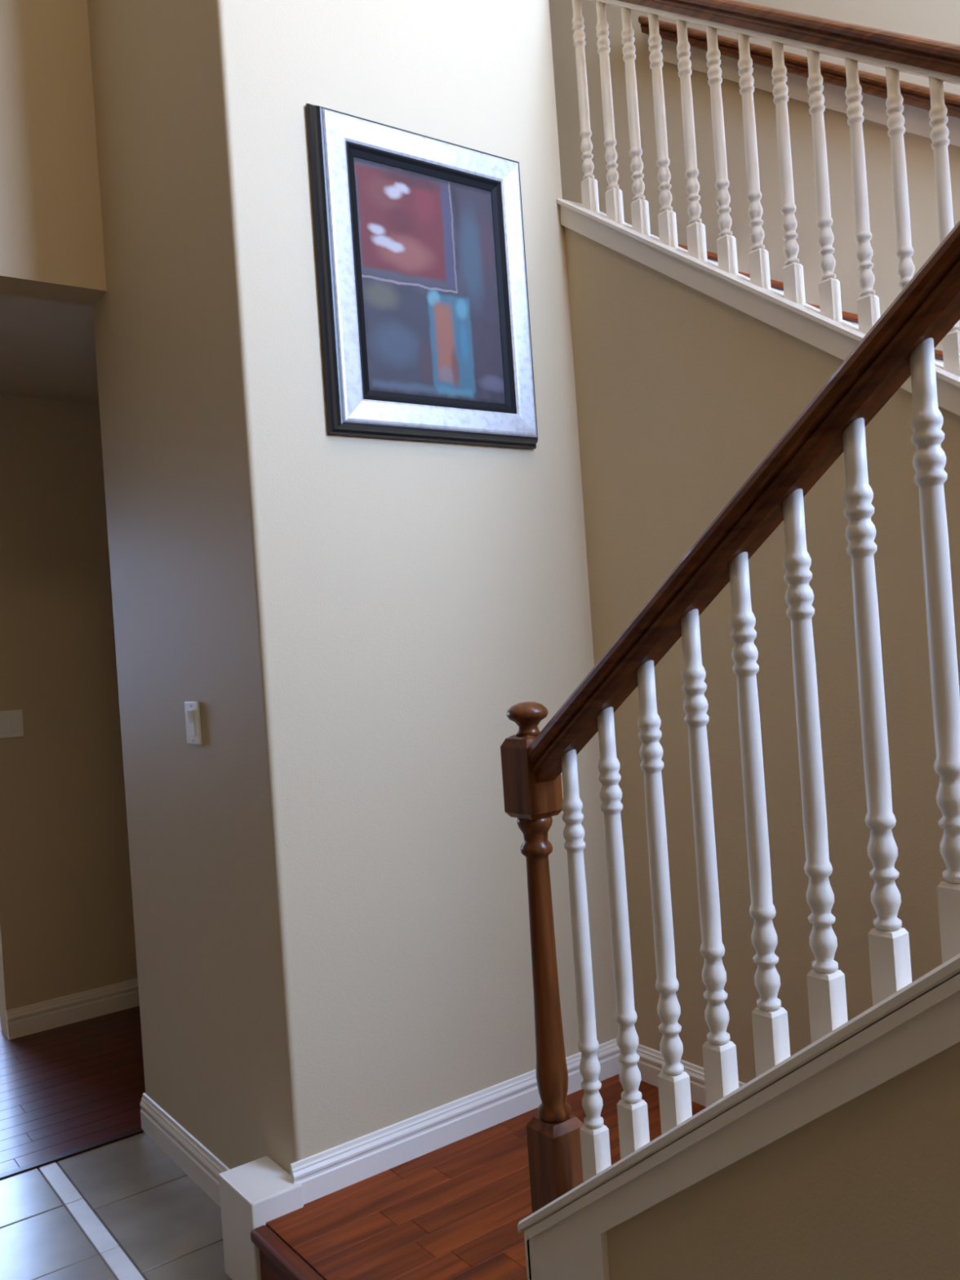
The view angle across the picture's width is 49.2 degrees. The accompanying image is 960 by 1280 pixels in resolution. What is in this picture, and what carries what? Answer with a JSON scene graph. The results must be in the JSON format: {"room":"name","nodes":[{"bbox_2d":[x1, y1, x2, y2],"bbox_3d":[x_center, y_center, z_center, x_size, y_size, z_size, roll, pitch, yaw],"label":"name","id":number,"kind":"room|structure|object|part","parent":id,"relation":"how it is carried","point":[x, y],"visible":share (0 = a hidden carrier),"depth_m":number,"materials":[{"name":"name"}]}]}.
{"room":"home stairwell","nodes":[
{"label":"home stairwell","id":0,"kind":"room"},
{"bbox_2d":[0,293,98,402],"bbox_3d":[-3.995,-0.965,2.172,10.300,0.120,1.260,-4,0,-37],"label":"ceiling","id":1,"kind":"structure","parent":0,"point":[47,348],"depth_m":3.86,"materials":[{"name":"beige paint"}]},
{"bbox_2d":[0,0,106,306],"bbox_3d":[-4.547,-2.233,0.945,8.085,2.720,0.160,-4,0,-37],"label":"wall header","id":2,"kind":"structure","parent":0,"point":[51,243],"depth_m":3.21,"materials":[{"name":"beige paint"}]},
{"bbox_2d":[0,395,137,1038],"bbox_3d":[-1.132,0.256,5.092,2.360,2.770,0.120,-4,0,-37],"label":"wall","id":3,"kind":"structure","parent":0,"point":[67,927],"depth_m":4.51,"materials":[{"name":"beige paint"}]},
{"bbox_2d":[0,709,23,738],"bbox_3d":[-1.969,0.351,4.384,0.116,0.114,0.011,-4,0,-37],"label":"light switch","id":4,"kind":"object","parent":3,"relation":"attached to","point":[11,725],"visible":1,"depth_m":4.39,"materials":[{"name":"white plastic"}]},
{"bbox_2d":[6,977,139,1039],"bbox_3d":[-1.044,1.529,5.004,2.260,0.118,0.017,-4,0,-37],"label":"baseboard","id":5,"kind":"structure","parent":3,"relation":"attached to","point":[28,1020],"depth_m":4.48,"materials":[{"name":"white paint"}]},
{"bbox_2d":[0,1127,143,1180],"bbox_3d":[-4.316,1.813,0.995,8.085,0.035,0.032,-4,0,-37],"label":"trim","id":6,"kind":"structure","parent":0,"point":[55,1158],"depth_m":3.26,"materials":[{"name":"wood"}]},
{"bbox_2d":[0,1005,145,1173],"bbox_3d":[-4.646,1.859,3.297,10.300,0.060,4.058,-4,0,-37],"label":"floor","id":7,"kind":"structure","parent":0,"point":[68,1087],"depth_m":3.79,"materials":[{"name":"wood"}]},
{"bbox_2d":[0,1132,231,1279],"bbox_3d":[-2.127,1.678,-0.215,10.160,0.061,4.530,-4,0,-37],"label":"floor","id":8,"kind":"structure","parent":0,"point":[123,1209],"depth_m":2.85,"materials":[{"name":"tile"}]},
{"bbox_2d":[87,0,618,1174],"bbox_3d":[-0.503,-1.135,3.293,1.075,5.450,1.114,-4,0,-37],"label":"wall","id":9,"kind":"structure","parent":0,"point":[331,908],"depth_m":2.80,"materials":[{"name":"beige paint"}]},
{"bbox_2d":[139,1092,230,1207],"bbox_3d":[-0.763,1.505,2.960,0.017,0.116,1.114,-4,0,-37],"label":"baseboard","id":10,"kind":"structure","parent":9,"relation":"attached to","point":[200,1164],"depth_m":3.11,"materials":[{"name":"white paint"}]},
{"bbox_2d":[184,701,202,745],"bbox_3d":[-0.793,0.229,2.890,0.014,0.118,0.098,-4,0,-37],"label":"light switch","id":11,"kind":"object","parent":9,"relation":"attached to","point":[193,721],"visible":1,"depth_m":2.88,"materials":[{"name":"white plastic"}]},
{"bbox_2d":[218,1155,303,1279],"bbox_3d":[-0.524,1.423,2.537,0.132,0.245,0.196,-4,0,-37],"label":"trim","id":12,"kind":"structure","parent":9,"relation":"attached to","point":[254,1193],"depth_m":2.49,"materials":[{"name":"white paint"}]},
{"bbox_2d":[305,102,537,448],"bbox_3d":[-0.128,-0.955,2.834,0.678,0.836,0.052,-4,0,-37],"label":"framed picture","id":13,"kind":"object","parent":9,"relation":"attached to","point":[419,239],"visible":1,"depth_m":2.80,"materials":[{"name":"silver paint"}]},
{"bbox_2d":[290,1038,621,1204],"bbox_3d":[-0.008,1.272,2.828,1.092,0.098,0.017,-4,0,-37],"label":"baseboard","id":14,"kind":"structure","parent":9,"relation":"attached to","point":[326,1172],"depth_m":2.73,"materials":[{"name":"white paint"}]},
{"bbox_2d":[250,1074,706,1279],"bbox_3d":[0.309,1.403,2.309,1.217,0.210,1.216,-4,0,-37],"label":"floor","id":15,"kind":"structure","parent":0,"point":[454,1211],"depth_m":2.42,"materials":[{"name":"wood"}]},
{"bbox_2d":[548,0,959,351],"bbox_3d":[1.285,-1.256,3.576,0.140,5.450,6.300,-4,0,-37],"label":"wall","id":16,"kind":"structure","parent":0,"point":[933,20],"depth_m":3.75,"materials":[{"name":"beige paint"}]},
{"bbox_2d":[638,15,959,146],"bbox_3d":[1.436,-1.562,3.156,0.088,1.883,2.420,-4,0,-37],"label":"wall handrail","id":17,"kind":"object","parent":16,"relation":"attached to","point":[916,98],"visible":0.72,"depth_m":3.53,"materials":[{"name":"brown wood"}]},
{"bbox_2d":[564,226,959,1083],"bbox_3d":[0.996,0.049,2.354,0.080,2.819,2.076,-4,0,-37],"label":"wall","id":18,"kind":"structure","parent":0,"point":[682,393],"depth_m":2.73,"materials":[{"name":"beige paint"}]},
{"bbox_2d":[621,1044,745,1106],"bbox_3d":[0.662,1.226,2.825,0.017,0.098,0.789,-4,0,-37],"label":"baseboard","id":19,"kind":"structure","parent":18,"relation":"attached to","point":[651,1061],"depth_m":3.01,"materials":[{"name":"white paint"}]},
{"bbox_2d":[556,197,959,388],"bbox_3d":[0.949,-0.641,2.356,0.128,1.475,2.075,-4,0,-37],"label":"trim","id":20,"kind":"structure","parent":18,"relation":"attached to","point":[845,328],"depth_m":2.65,"materials":[{"name":"white paint"}]},
{"bbox_2d":[572,0,959,376],"bbox_3d":[0.922,-1.050,2.356,0.072,2.093,2.074,-4,0,-37],"label":"stair railing","id":21,"kind":"object","parent":20,"relation":"on","point":[938,61],"visible":0.94,"depth_m":2.57,"materials":[{"name":"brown wood"}]},
{"bbox_3d":[0.902,-1.335,2.357,0.072,1.522,2.074,-4,0,-37],"label":"handrail","id":22,"kind":"part","parent":21,"relation":"part of","materials":[{"name":"brown wood"}]},
{"bbox_2d":[560,205,959,416],"bbox_3d":[0.914,-0.599,2.328,0.014,1.515,2.075,-4,0,-37],"label":"trim","id":23,"kind":"structure","parent":18,"relation":"attached to","point":[833,343],"depth_m":2.66,"materials":[{"name":"white paint"}]},
{"bbox_2d":[606,1041,959,1279],"bbox_3d":[0.772,0.765,1.017,0.110,1.414,2.178,-4,0,-37],"label":"wall","id":24,"kind":"structure","parent":0,"point":[868,1188],"depth_m":1.34,"materials":[{"name":"beige paint"}]},
{"bbox_2d":[524,1233,530,1279],"bbox_3d":[0.144,1.175,1.894,0.133,0.265,0.012,-4,0,-37],"label":"trim","id":25,"kind":"structure","parent":24,"relation":"attached to","point":[526,1242],"depth_m":1.86,"materials":[{"name":"white paint"}]},
{"bbox_2d":[528,1231,609,1279],"bbox_3d":[0.159,1.230,1.778,0.013,0.534,0.199,-4,0,-37],"label":"trim","id":26,"kind":"structure","parent":24,"relation":"attached to","point":[588,1260],"depth_m":1.74,"materials":[{"name":"white paint"}]},
{"bbox_2d":[517,953,959,1232],"bbox_3d":[0.473,0.541,1.408,0.156,0.969,1.262,-4,0,-37],"label":"trim","id":27,"kind":"structure","parent":24,"relation":"attached to","point":[950,968],"depth_m":1.41,"materials":[{"name":"white paint"}]},
{"bbox_2d":[500,220,959,1213],"bbox_3d":[0.448,0.126,1.404,0.076,1.772,1.290,-4,0,-37],"label":"stair railing","id":28,"kind":"object","parent":27,"relation":"on","point":[565,1152],"visible":1,"depth_m":1.48,"materials":[{"name":"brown wood"}]},
{"bbox_3d":[0.116,0.588,1.890,0.065,0.544,0.065,-4,0,-37],"label":"newel post","id":29,"kind":"part","parent":28,"relation":"part of","materials":[{"name":"brown wood"}]},
{"bbox_3d":[0.442,-0.265,1.377,0.072,0.992,1.220,-4,0,-37],"label":"handrail","id":30,"kind":"part","parent":28,"relation":"part of","materials":[{"name":"brown wood"}]},
{"bbox_2d":[524,973,959,1271],"bbox_3d":[0.426,0.587,1.359,0.017,1.010,1.244,-4,0,-37],"label":"trim","id":31,"kind":"structure","parent":24,"relation":"attached to","point":[928,1025],"depth_m":1.41,"materials":[{"name":"white paint"}]},
{"bbox_3d":[1.920,0.120,1.960,0.919,0.150,0.399,-4,0,-37],"label":"floor","id":32,"kind":"structure","parent":0,"visible":0},
{"bbox_2d":[678,244,943,364],"bbox_3d":[1.094,-0.677,2.996,0.918,1.528,2.220,-4,0,-37],"label":"staircase","id":33,"kind":"structure","parent":32,"relation":"on","point":[851,317],"depth_m":3.47,"materials":[{"name":"brown wood"}]}
]}

